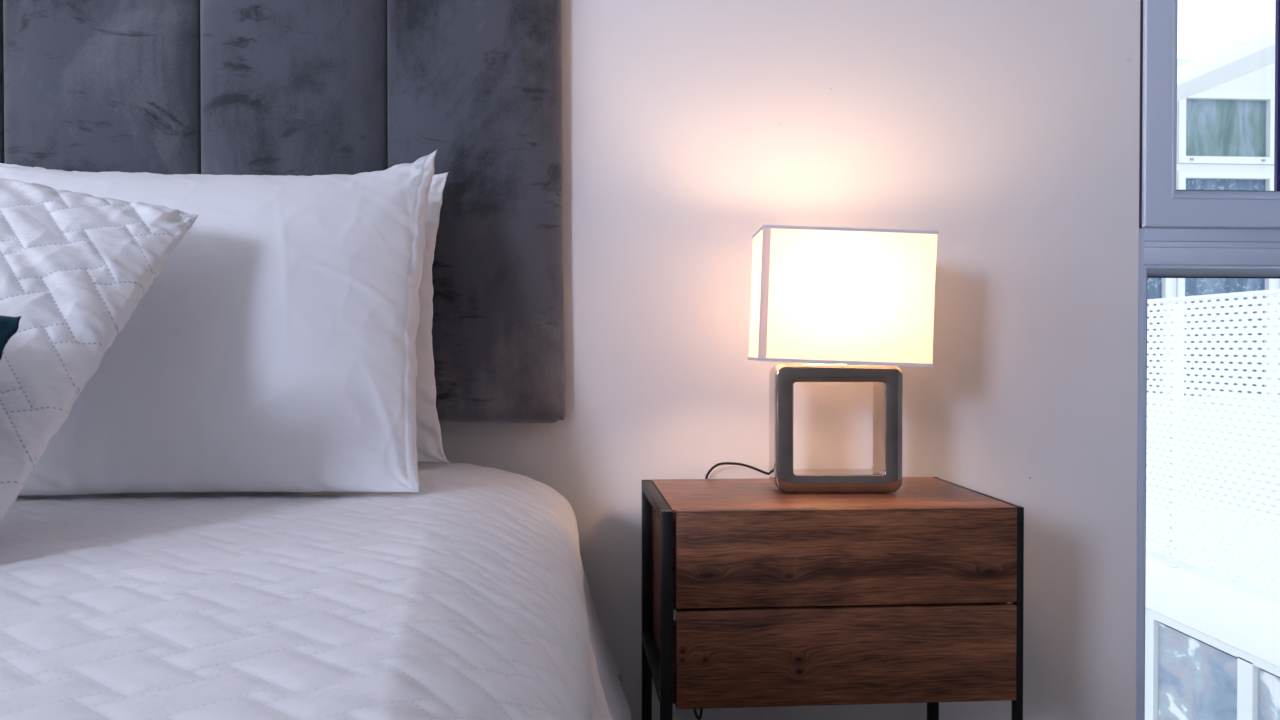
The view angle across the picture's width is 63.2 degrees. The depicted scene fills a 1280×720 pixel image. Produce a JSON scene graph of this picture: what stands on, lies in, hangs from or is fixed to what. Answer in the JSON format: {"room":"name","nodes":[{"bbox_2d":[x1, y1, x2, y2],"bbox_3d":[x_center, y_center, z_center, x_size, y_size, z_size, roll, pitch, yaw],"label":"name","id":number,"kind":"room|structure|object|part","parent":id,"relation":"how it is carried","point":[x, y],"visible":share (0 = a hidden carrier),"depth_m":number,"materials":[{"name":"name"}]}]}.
{"room":"bedroom","nodes":[
{"label":"bedroom","id":0,"kind":"room"},
{"bbox_2d":[417,0,1139,719],"bbox_3d":[-0.864,-0.535,1.790,5.750,2.900,0.095,0,1,-4],"label":"wall","id":1,"kind":"structure","parent":0,"point":[1007,130],"depth_m":1.84,"materials":[{"name":"paint"}]},
{"bbox_2d":[0,0,565,423],"bbox_3d":[-0.878,-0.422,1.704,1.508,1.062,0.077,0,1,-4],"label":"headboard","id":2,"kind":"object","parent":1,"relation":"attached to","point":[167,87],"visible":0.45,"depth_m":1.71,"materials":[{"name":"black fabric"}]},
{"bbox_2d":[1136,0,1279,719],"bbox_3d":[1.077,-0.297,1.935,0.357,2.080,0.098,0,1,-4],"label":"window","id":3,"kind":"structure","parent":1,"relation":"in","point":[1183,233],"depth_m":1.89,"materials":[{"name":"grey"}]},
{"bbox_3d":[1.078,-0.297,1.940,0.356,2.080,0.088,0,1,-4],"label":"frame","id":4,"kind":"part","parent":3,"relation":"part of","materials":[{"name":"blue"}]},
{"bbox_3d":[1.079,-0.786,1.908,0.350,1.093,0.058,0,1,-4],"label":"sash","id":5,"kind":"part","parent":3,"relation":"part of","materials":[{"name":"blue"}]},
{"bbox_3d":[-0.693,0.870,-0.432,5.450,0.150,4.400,0,1,-4],"label":"floor","id":6,"kind":"structure","parent":0,"visible":0},
{"bbox_2d":[642,477,1023,719],"bbox_3d":[0.275,0.487,1.638,0.520,0.560,0.348,0,1,-4],"label":"nightstand","id":7,"kind":"object","parent":6,"relation":"on","point":[755,593],"visible":0.99,"depth_m":1.47,"materials":[{"name":"brown wood"}]},
{"bbox_3d":[0.011,0.486,1.784,0.016,0.560,0.016,0,1,-4],"label":"leg","id":8,"kind":"part","parent":7,"relation":"part of","materials":[{"name":"black metal"}]},
{"bbox_3d":[0.024,0.475,1.619,0.016,0.016,0.314,0,1,-4],"label":"rail","id":9,"kind":"part","parent":7,"relation":"part of","materials":[{"name":"black metal"}]},
{"bbox_3d":[0.024,0.216,1.616,0.016,0.016,0.314,0,1,-4],"label":"rail","id":10,"kind":"part","parent":7,"relation":"part of","materials":[{"name":"black metal"}]},
{"bbox_3d":[0.039,0.353,1.626,0.012,0.258,0.328,0,1,-4],"label":"panel","id":11,"kind":"part","parent":7,"relation":"part of","materials":[{"name":"brown wood"}]},
{"bbox_3d":[0.036,0.490,1.455,0.016,0.560,0.016,0,1,-4],"label":"leg","id":12,"kind":"part","parent":7,"relation":"part of","materials":[{"name":"black metal"}]},
{"bbox_2d":[693,225,937,719],"bbox_3d":[0.269,0.212,1.695,0.363,0.835,0.242,0,1,0],"label":"table lamp","id":13,"kind":"object","parent":7,"relation":"on","point":[843,304],"visible":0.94,"depth_m":1.57,"materials":[{"name":"fabric"}]},
{"bbox_3d":[0.164,0.401,1.760,0.179,0.454,0.027,1,1,40],"label":"cord","id":14,"kind":"part","parent":13,"relation":"part of","materials":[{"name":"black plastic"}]},
{"bbox_3d":[0.315,-0.097,1.650,0.270,0.213,0.157,0,1,0],"label":"lamp shade","id":15,"kind":"part","parent":13,"relation":"part of","materials":[{"name":"fabric"}]},
{"bbox_3d":[0.278,0.215,1.643,0.492,0.016,0.331,0,1,-4],"label":"panel","id":16,"kind":"part","parent":7,"relation":"part of","materials":[{"name":"brown wood"}]},
{"bbox_3d":[0.293,0.418,1.472,0.487,0.136,0.016,0,1,-4],"label":"drawer","id":17,"kind":"part","parent":7,"relation":"part of","materials":[{"name":"brown wood"}]},
{"bbox_3d":[0.293,0.278,1.470,0.487,0.135,0.016,0,1,-4],"label":"drawer","id":18,"kind":"part","parent":7,"relation":"part of","materials":[{"name":"brown wood"}]},
{"bbox_3d":[0.513,0.485,1.822,0.016,0.560,0.016,0,1,-4],"label":"leg","id":19,"kind":"part","parent":7,"relation":"part of","materials":[{"name":"black"}]},
{"bbox_3d":[0.529,0.216,1.654,0.010,0.016,0.314,0,1,-4],"label":"rail","id":20,"kind":"part","parent":7,"relation":"part of","materials":[{"name":"black"}]},
{"bbox_3d":[0.542,0.489,1.493,0.010,0.560,0.016,0,1,-4],"label":"leg","id":21,"kind":"part","parent":7,"relation":"part of","materials":[{"name":"black metal"}]},
{"bbox_3d":[-0.833,0.502,0.703,1.505,0.555,1.955,0,1,-4],"label":"bed","id":22,"kind":"object","parent":6,"relation":"on","visible":0},
{"bbox_2d":[0,462,631,719],"bbox_3d":[-0.797,0.369,0.701,1.697,0.384,2.013,0,1,-4],"label":"bedspread","id":23,"kind":"object","parent":22,"relation":"on","point":[466,595],"visible":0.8,"depth_m":0.81,"materials":[{"name":"white fabric"}]},
{"bbox_2d":[0,315,20,359],"bbox_3d":[-0.757,0.037,0.878,0.430,0.268,0.123,0,1,0],"label":"cushion","id":24,"kind":"object","parent":23,"relation":"on","point":[9,325],"visible":1,"depth_m":0.91,"materials":[{"name":"teal fabric"}]},
{"bbox_2d":[0,178,197,522],"bbox_3d":[-0.822,-0.045,1.066,0.588,0.426,0.370,0,1,-1],"label":"quilted pillow","id":25,"kind":"object","parent":23,"relation":"on","point":[75,267],"visible":0.99,"depth_m":1.09,"materials":[{"name":"white fabric"}]},
{"bbox_2d":[0,150,436,495],"bbox_3d":[-0.622,-0.074,1.404,0.670,0.481,0.303,0,1,-4],"label":"pillow","id":26,"kind":"object","parent":23,"relation":"on","point":[273,349],"visible":0.81,"depth_m":1.31,"materials":[{"name":"white fabric"}]},
{"bbox_2d":[415,172,450,462],"bbox_3d":[-0.625,-0.070,1.625,0.656,0.464,0.103,0,1,-4],"label":"pillow","id":27,"kind":"object","parent":23,"relation":"on","point":[428,433],"visible":0.09,"depth_m":1.63,"materials":[{"name":"white fabric"}]},
{"label":"outside","id":28,"kind":"structure","parent":0,"visible":0},
{"bbox_3d":[4.233,3.853,10.337,18.000,0.200,15.750,0,1,-4],"label":"ground","id":29,"kind":"structure","parent":28,"visible":0},
{"bbox_2d":[1145,24,1279,719],"bbox_3d":[2.966,1.279,4.841,1.355,5.092,4.350,0,1,-4],"label":"balcony wing","id":30,"kind":"object","parent":29,"relation":"on","point":[1212,639],"visible":0.23,"depth_m":4.30,"materials":[{"name":"white"}]},
{"bbox_3d":[2.356,1.807,4.391,0.010,1.248,0.572,0,1,-4],"label":"pane","id":31,"kind":"part","parent":30,"relation":"part of","materials":[{"name":"glass"}]},
{"bbox_2d":[1146,289,1279,593],"bbox_3d":[2.320,0.316,4.503,0.040,1.172,2.440,0,1,-4],"label":"balcony railing","id":32,"kind":"object","parent":30,"relation":"on","point":[1174,434],"visible":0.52,"depth_m":4.21,"materials":[{"name":"white metal"}]},
{"bbox_3d":[2.323,0.329,4.524,0.030,1.144,0.040,0,1,-4],"label":"post","id":33,"kind":"part","parent":32,"relation":"part of","materials":[{"name":"white metal"}]},
{"bbox_3d":[2.311,-0.262,4.495,0.022,0.016,2.440,0,1,-4],"label":"rail","id":34,"kind":"part","parent":32,"relation":"part of","materials":[{"name":"white metal"}]},
{"bbox_3d":[2.403,1.815,3.767,0.010,1.248,0.480,0,1,-4],"label":"pane","id":35,"kind":"part","parent":30,"relation":"part of","materials":[{"name":"glass"}]},
{"bbox_2d":[1146,58,1279,515],"bbox_3d":[4.407,0.850,8.668,4.900,5.850,3.025,0,1,-4],"label":"building","id":36,"kind":"structure","parent":29,"relation":"on","point":[1225,131],"depth_m":7.13,"materials":[{"name":"white"}]},
{"bbox_3d":[3.273,-0.498,7.110,0.615,1.497,0.015,0,1,-4],"label":"pane","id":37,"kind":"part","parent":36,"relation":"part of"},
{"bbox_3d":[4.013,-0.499,7.166,0.613,1.497,0.015,0,1,-4],"label":"pane","id":38,"kind":"part","parent":36,"relation":"part of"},
{"bbox_3d":[4.013,-1.588,7.152,0.613,0.405,0.015,0,1,-4],"label":"pane","id":39,"kind":"part","parent":36,"relation":"part of","materials":[{"name":"glass"}]}
]}

